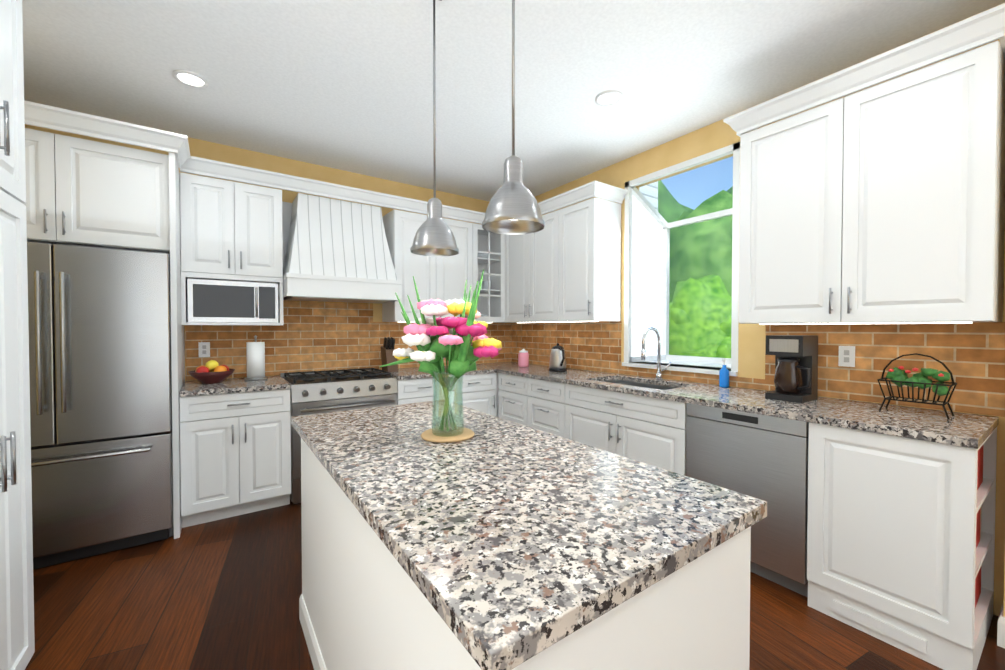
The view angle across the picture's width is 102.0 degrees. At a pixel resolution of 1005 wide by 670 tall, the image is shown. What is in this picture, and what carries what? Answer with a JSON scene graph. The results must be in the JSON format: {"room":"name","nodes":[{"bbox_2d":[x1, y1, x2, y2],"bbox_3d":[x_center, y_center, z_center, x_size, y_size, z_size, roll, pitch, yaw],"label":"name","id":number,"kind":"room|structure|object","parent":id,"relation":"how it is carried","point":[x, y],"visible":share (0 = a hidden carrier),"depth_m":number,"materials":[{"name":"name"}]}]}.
{"room":"kitchen","nodes":[
{"label":"kitchen","id":0,"kind":"room"},
{"bbox_2d":[25,124,510,380],"bbox_3d":[-1.619,-0.136,3.815,4.480,2.780,0.200,-1,1,-35],"label":"wall","id":1,"kind":"structure","parent":0,"point":[228,154],"depth_m":3.59,"materials":[{"name":"yellow paint"}]},
{"bbox_2d":[180,171,283,325],"bbox_3d":[-2.075,-0.605,3.143,0.630,1.060,0.340,-1,1,-35],"label":"upper cabinet","id":2,"kind":"object","parent":1,"relation":"attached to","point":[230,230],"depth_m":2.99,"materials":[{"name":"white paint"}]},
{"bbox_2d":[187,279,277,322],"bbox_3d":[-2.057,-0.248,3.124,0.560,0.304,0.332,-1,1,-35],"label":"microwave","id":3,"kind":"object","parent":2,"relation":"in","point":[228,301],"visible":0.98,"depth_m":3.00,"materials":[{"name":"silver metal"}]},
{"bbox_2d":[282,193,401,302],"bbox_3d":[-1.400,-0.719,3.512,0.896,0.844,0.526,-1,1,-35],"label":"wood range hood","id":4,"kind":"object","parent":1,"relation":"attached to","point":[334,250],"visible":0.92,"depth_m":3.36,"materials":[{"name":"white paint"}]},
{"bbox_2d":[185,300,508,379],"bbox_3d":[-1.169,-0.049,4.007,3.090,1.000,0.006,-1,1,-35],"label":"tile backsplash","id":5,"kind":"structure","parent":1,"relation":"attached to","point":[314,336],"depth_m":3.63,"materials":[{"name":"brick"}]},
{"bbox_2d":[198,342,209,356],"bbox_3d":[-2.325,0.114,3.172,0.072,0.116,0.007,-1,1,-35],"label":"electrical outlet","id":6,"kind":"object","parent":5,"relation":"attached to","point":[204,349],"visible":1,"depth_m":3.17,"materials":[{"name":"white plastic"}]},
{"bbox_2d":[382,207,475,322],"bbox_3d":[-0.742,-0.641,4.081,0.830,1.020,0.340,-1,1,-35],"label":"upper cabinet","id":7,"kind":"object","parent":1,"relation":"attached to","point":[444,278],"depth_m":3.88,"materials":[{"name":"white paint"}]},
{"bbox_2d":[476,223,503,322],"bbox_3d":[-0.236,-0.647,4.437,0.408,1.020,0.340,-1,1,-35],"label":"upper cabinet","id":8,"kind":"object","parent":1,"relation":"attached to","point":[489,246],"depth_m":4.48,"materials":[{"name":"white paint"}]},
{"bbox_2d":[22,0,1004,201],"bbox_3d":[0.453,-1.527,0.848,4.480,0.100,7.400,-1,1,-35],"label":"ceiling","id":9,"kind":"structure","parent":0,"point":[345,85],"depth_m":2.29,"materials":[{"name":"paint"}]},
{"bbox_2d":[172,70,208,88],"bbox_3d":[-1.827,-1.498,2.386,0.170,0.010,0.170,-1,1,-35],"label":"recessed light","id":10,"kind":"object","parent":9,"relation":"in","point":[190,78],"visible":0.98,"depth_m":2.38,"materials":[{"name":"white plastic"}]},
{"bbox_2d":[410,0,458,256],"bbox_3d":[-0.284,-0.919,1.696,0.202,1.144,0.202,-1,1,-35],"label":"pendant light","id":11,"kind":"object","parent":9,"relation":"hanging from","point":[434,236],"visible":1,"depth_m":1.67,"materials":[{"name":"silver metal"}]},
{"bbox_2d":[482,0,544,234],"bbox_3d":[0.035,-0.914,1.297,0.202,1.140,0.202,-1,1,-35],"label":"pendant light","id":12,"kind":"object","parent":9,"relation":"hanging from","point":[513,208],"visible":1,"depth_m":1.27,"materials":[{"name":"silver metal"}]},
{"bbox_2d":[595,90,622,105],"bbox_3d":[0.676,-1.501,2.582,0.170,0.010,0.170,-1,1,-35],"label":"recessed light","id":13,"kind":"object","parent":9,"relation":"in","point":[609,98],"visible":1,"depth_m":2.57,"materials":[{"name":"white plastic"}]},
{"bbox_2d":[25,499,1004,669],"bbox_3d":[0.453,1.352,0.895,4.480,0.100,7.400,-1,1,-35],"label":"floor","id":14,"kind":"structure","parent":0,"point":[223,594],"depth_m":1.86,"materials":[{"name":"brown wood"}]},
{"bbox_2d":[0,0,34,669],"bbox_3d":[-1.792,-0.051,1.101,0.668,2.700,0.732,-1,1,-35],"label":"pantry cabinet","id":15,"kind":"object","parent":14,"relation":"on","point":[17,644],"visible":1,"depth_m":1.40,"materials":[{"name":"white paint"}]},
{"bbox_2d":[27,242,173,569],"bbox_3d":[-2.594,0.388,2.503,0.901,1.775,0.776,-1,1,-35],"label":"fridge","id":16,"kind":"object","parent":14,"relation":"on","point":[100,370],"visible":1,"depth_m":2.31,"materials":[{"name":"metal"}]},
{"bbox_2d":[22,100,189,538],"bbox_3d":[-2.578,0.024,2.538,1.030,2.501,0.768,-1,1,-35],"label":"tall cabinet","id":17,"kind":"object","parent":14,"relation":"on","point":[84,192],"visible":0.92,"depth_m":2.38,"materials":[{"name":"white paint"}]},
{"bbox_2d":[179,389,290,527],"bbox_3d":[-1.986,0.828,3.046,0.636,0.878,0.640,-1,1,-35],"label":"base cabinet","id":18,"kind":"object","parent":14,"relation":"on","point":[235,454],"depth_m":2.77,"materials":[{"name":"white paint"}]},
{"bbox_2d":[179,375,290,396],"bbox_3d":[-1.980,0.369,3.032,0.634,0.035,0.653,-1,1,-35],"label":"countertop","id":19,"kind":"structure","parent":18,"relation":"on","point":[229,385],"depth_m":2.86,"materials":[{"name":"stone"}]},
{"bbox_2d":[188,360,234,383],"bbox_3d":[-2.136,0.268,2.993,0.284,0.168,0.284,-1,1,-35],"label":"fruit bowl","id":20,"kind":"object","parent":19,"relation":"on","point":[211,372],"visible":1,"depth_m":2.94,"materials":[{"name":"red"}]},
{"bbox_2d":[244,335,266,379],"bbox_3d":[-1.942,0.174,3.201,0.156,0.347,0.156,-1,1,-35],"label":"paper towel holder","id":21,"kind":"object","parent":19,"relation":"on","point":[255,353],"visible":1,"depth_m":3.15,"materials":[{"name":"white paper"}]},
{"bbox_2d":[280,368,397,503],"bbox_3d":[-1.369,0.790,3.424,0.796,0.941,0.692,-1,1,-35],"label":"range","id":22,"kind":"object","parent":14,"relation":"on","point":[318,392],"visible":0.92,"depth_m":3.17,"materials":[{"name":"metal"}]},
{"bbox_2d":[396,378,444,404],"bbox_3d":[-0.875,0.815,3.828,0.466,0.878,0.640,-1,1,-35],"label":"base cabinet","id":23,"kind":"object","parent":14,"relation":"on","point":[412,390],"depth_m":3.52,"materials":[{"name":"white paint"}]},
{"bbox_2d":[451,373,498,416],"bbox_3d":[-0.466,0.810,4.115,0.533,0.878,0.640,-1,1,-35],"label":"base cabinet","id":24,"kind":"object","parent":14,"relation":"on","point":[479,392],"depth_m":3.90,"materials":[{"name":"white paint"}]},
{"bbox_2d":[378,365,494,379],"bbox_3d":[-0.656,0.354,3.963,0.988,0.035,0.655,-1,1,-35],"label":"countertop","id":25,"kind":"structure","parent":24,"relation":"on","point":[403,373],"depth_m":3.78,"materials":[{"name":"stone"}]},
{"bbox_2d":[381,337,397,371],"bbox_3d":[-1.062,0.180,3.820,0.100,0.316,0.200,-1,1,-35],"label":"knife block","id":26,"kind":"object","parent":25,"relation":"on","point":[387,350],"visible":1,"depth_m":3.78,"materials":[{"name":"brown wood"}]},
{"bbox_2d":[498,373,525,425],"bbox_3d":[0.353,0.812,3.999,0.640,0.878,0.465,-1,1,-35],"label":"base cabinet","id":27,"kind":"object","parent":14,"relation":"on","point":[512,392],"depth_m":3.81,"materials":[{"name":"white paint"}]},
{"bbox_2d":[299,440,766,669],"bbox_3d":[-0.168,0.855,1.397,0.724,0.880,1.614,-1,1,-35],"label":"kitchen island","id":28,"kind":"object","parent":14,"relation":"on","point":[357,611],"depth_m":0.87,"materials":[{"name":"white paint"}]},
{"bbox_2d":[291,400,766,669],"bbox_3d":[-0.174,0.396,1.398,0.770,0.036,1.650,-1,1,-35],"label":"island countertop","id":29,"kind":"structure","parent":28,"relation":"on","point":[512,533],"depth_m":0.88,"materials":[{"name":"stone"}]},
{"bbox_2d":[380,269,501,442],"bbox_3d":[-0.192,0.078,1.501,0.431,0.596,0.453,-1,1,-35],"label":"vase","id":30,"kind":"object","parent":29,"relation":"on","point":[464,346],"visible":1,"depth_m":1.45,"materials":[{"name":"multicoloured plant"}]},
{"bbox_2d":[526,378,561,436],"bbox_3d":[0.622,0.818,3.617,0.640,0.878,0.471,-1,1,-35],"label":"base cabinet","id":31,"kind":"object","parent":14,"relation":"on","point":[543,398],"depth_m":3.44,"materials":[{"name":"white paint"}]},
{"bbox_2d":[562,383,688,475],"bbox_3d":[1.050,0.828,3.009,0.640,0.878,1.015,-1,1,-35],"label":"base cabinet","id":32,"kind":"object","parent":14,"relation":"on","point":[648,430],"depth_m":2.74,"materials":[{"name":"white paint"}]},
{"bbox_2d":[476,362,998,448],"bbox_3d":[0.907,0.460,3.183,0.668,0.221,3.733,-1,1,-35],"label":"countertop","id":33,"kind":"structure","parent":32,"relation":"on","point":[974,431],"depth_m":2.09,"materials":[{"name":"stone"}]},
{"bbox_2d":[518,349,528,366],"bbox_3d":[0.219,0.237,4.234,0.110,0.187,0.108,-1,1,-35],"label":"canister","id":34,"kind":"object","parent":33,"relation":"on","point":[523,357],"visible":1,"depth_m":4.19,"materials":[{"name":"pink ceramic"}]},
{"bbox_2d":[549,343,566,371],"bbox_3d":[0.535,0.206,3.783,0.170,0.264,0.230,-1,1,-35],"label":"kettle","id":35,"kind":"object","parent":33,"relation":"on","point":[557,362],"visible":1,"depth_m":3.74,"materials":[{"name":"grey metal"}]},
{"bbox_2d":[641,327,670,379],"bbox_3d":[1.175,0.144,3.107,0.243,0.410,0.131,-1,1,-35],"label":"faucet","id":36,"kind":"object","parent":33,"relation":"on","point":[659,370],"visible":1,"depth_m":3.17,"materials":[{"name":"silver metal"}]},
{"bbox_2d":[719,359,728,387],"bbox_3d":[1.507,0.260,2.768,0.070,0.190,0.060,-1,1,-35],"label":"soap bottle","id":37,"kind":"object","parent":33,"relation":"on","point":[724,377],"visible":1,"depth_m":2.75,"materials":[{"name":"blue plastic"}]},
{"bbox_2d":[765,335,817,402],"bbox_3d":[1.650,0.183,2.301,0.223,0.360,0.206,-1,1,-35],"label":"coffee maker","id":38,"kind":"object","parent":33,"relation":"on","point":[796,370],"visible":1,"depth_m":2.25,"materials":[{"name":"black plastic"},{"name":"glass"}]},
{"bbox_2d":[877,353,956,418],"bbox_3d":[1.947,0.228,1.916,0.137,0.285,0.248,-1,1,-35],"label":"basket planter","id":39,"kind":"object","parent":33,"relation":"on","point":[898,376],"visible":1,"depth_m":1.89,"materials":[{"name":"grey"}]},
{"bbox_2d":[686,403,808,596],"bbox_3d":[1.505,0.839,2.336,0.612,0.879,0.596,-1,1,-35],"label":"dishwasher","id":40,"kind":"object","parent":14,"relation":"on","point":[762,457],"visible":0.44,"depth_m":2.06,"materials":[{"name":"silver metal"}]},
{"bbox_2d":[807,422,996,669],"bbox_3d":[1.841,0.847,1.885,0.640,0.878,0.516,-1,1,-35],"label":"base cabinet","id":41,"kind":"object","parent":14,"relation":"on","point":[900,542],"depth_m":1.68,"materials":[{"name":"white paint"}]},
{"bbox_2d":[511,3,1004,615],"bbox_3d":[2.203,-0.108,2.103,0.200,2.780,7.000,-1,1,-35],"label":"wall","id":42,"kind":"structure","parent":0,"point":[717,135],"depth_m":2.89,"materials":[{"name":"yellow paint"}]},
{"bbox_2d":[504,199,555,322],"bbox_3d":[0.406,-0.693,4.161,0.340,1.122,0.855,-1,1,-35],"label":"upper cabinet","id":43,"kind":"object","parent":42,"relation":"attached to","point":[529,259],"depth_m":4.02,"materials":[{"name":"white paint"}]},
{"bbox_2d":[556,183,623,321],"bbox_3d":[0.775,-0.684,3.637,0.340,1.122,0.428,-1,1,-35],"label":"upper cabinet","id":44,"kind":"object","parent":42,"relation":"attached to","point":[588,232],"depth_m":3.49,"materials":[{"name":"white paint"}]},
{"bbox_2d":[622,142,739,375],"bbox_3d":[1.570,-0.523,3.320,0.632,1.590,0.950,-1,1,-35],"label":"garden window","id":45,"kind":"structure","parent":42,"relation":"in","point":[648,226],"depth_m":3.61,"materials":[{"name":"white"}]},
{"bbox_2d":[509,321,1004,416],"bbox_3d":[1.192,0.112,3.364,0.006,0.463,3.780,-1,1,-35],"label":"tile backsplash","id":46,"kind":"structure","parent":42,"relation":"attached to","point":[974,352],"depth_m":2.23,"materials":[{"name":"brick"}]},
{"bbox_2d":[838,346,854,366],"bbox_3d":[1.931,0.119,2.282,0.007,0.116,0.072,-1,1,-35],"label":"electrical outlet","id":47,"kind":"object","parent":46,"relation":"attached to","point":[846,356],"visible":1,"depth_m":2.28,"materials":[{"name":"white plastic"}]},
{"bbox_2d":[736,7,1004,324],"bbox_3d":[1.836,-0.676,2.129,0.340,1.225,0.980,-1,1,-35],"label":"upper cabinet","id":48,"kind":"object","parent":42,"relation":"attached to","point":[882,203],"depth_m":1.90,"materials":[{"name":"white paint"}]},
{"bbox_2d":[1003,561,1004,616],"bbox_3d":[3.105,-0.080,0.423,0.260,2.780,3.215,-1,1,-35],"label":"wall","id":49,"kind":"structure","parent":0,"point":[1004,591],"depth_m":1.68,"materials":[{"name":"yellow paint"}]},
{"bbox_2d":[997,601,1004,647],"bbox_3d":[3.095,1.247,0.447,0.274,0.125,3.229,-1,1,-35],"label":"baseboard","id":50,"kind":"structure","parent":49,"relation":"attached to","point":[1001,632],"depth_m":1.68,"materials":[{"name":"white wood"}]},
{"label":"outside","id":51,"kind":"structure","parent":0,"visible":0},
{"bbox_3d":[24.721,1.499,22.262,59.800,0.100,80.000,-1,1,-35],"label":"ground","id":52,"kind":"structure","parent":51,"visible":0},
{"bbox_2d":[639,181,657,210],"bbox_3d":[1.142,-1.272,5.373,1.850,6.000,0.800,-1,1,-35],"label":"house","id":53,"kind":"structure","parent":52,"relation":"on","point":[650,192],"depth_m":5.49,"materials":[{"name":"white"}]},
{"bbox_2d":[658,180,684,230],"bbox_3d":[4.501,-1.530,12.994,3.716,6.876,3.586,-1,1,-35],"label":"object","id":54,"kind":"object","parent":52,"relation":"on","point":[666,205],"depth_m":11.99,"materials":[{"name":"green plant"}]},
{"bbox_2d":[680,204,693,212],"bbox_3d":[13.379,-4.804,38.451,10.778,18.374,11.761,-1,1,-35],"label":"tree","id":55,"kind":"object","parent":52,"relation":"on","point":[687,209],"depth_m":35.59,"materials":[{"name":"green plant"}]},
{"bbox_2d":[669,275,731,357],"bbox_3d":[2.365,0.699,4.788,1.305,2.836,1.367,-1,1,-35],"label":"bush","id":56,"kind":"object","parent":52,"relation":"on","point":[681,304],"depth_m":4.42,"materials":[{"name":"green plant"}]},
{"bbox_2d":[669,190,732,302],"bbox_3d":[5.594,-0.838,10.653,3.374,5.571,3.840,-1,1,-35],"label":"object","id":57,"kind":"object","parent":52,"relation":"on","point":[698,256],"depth_m":9.59,"materials":[{"name":"green plant"}]},
{"bbox_2d":[726,186,732,194],"bbox_3d":[19.499,-4.172,30.883,10.201,15.938,12.001,-1,1,-35],"label":"tree","id":58,"kind":"object","parent":52,"relation":"on","point":[730,190],"depth_m":31.36,"materials":[{"name":"green plant"}]}
]}

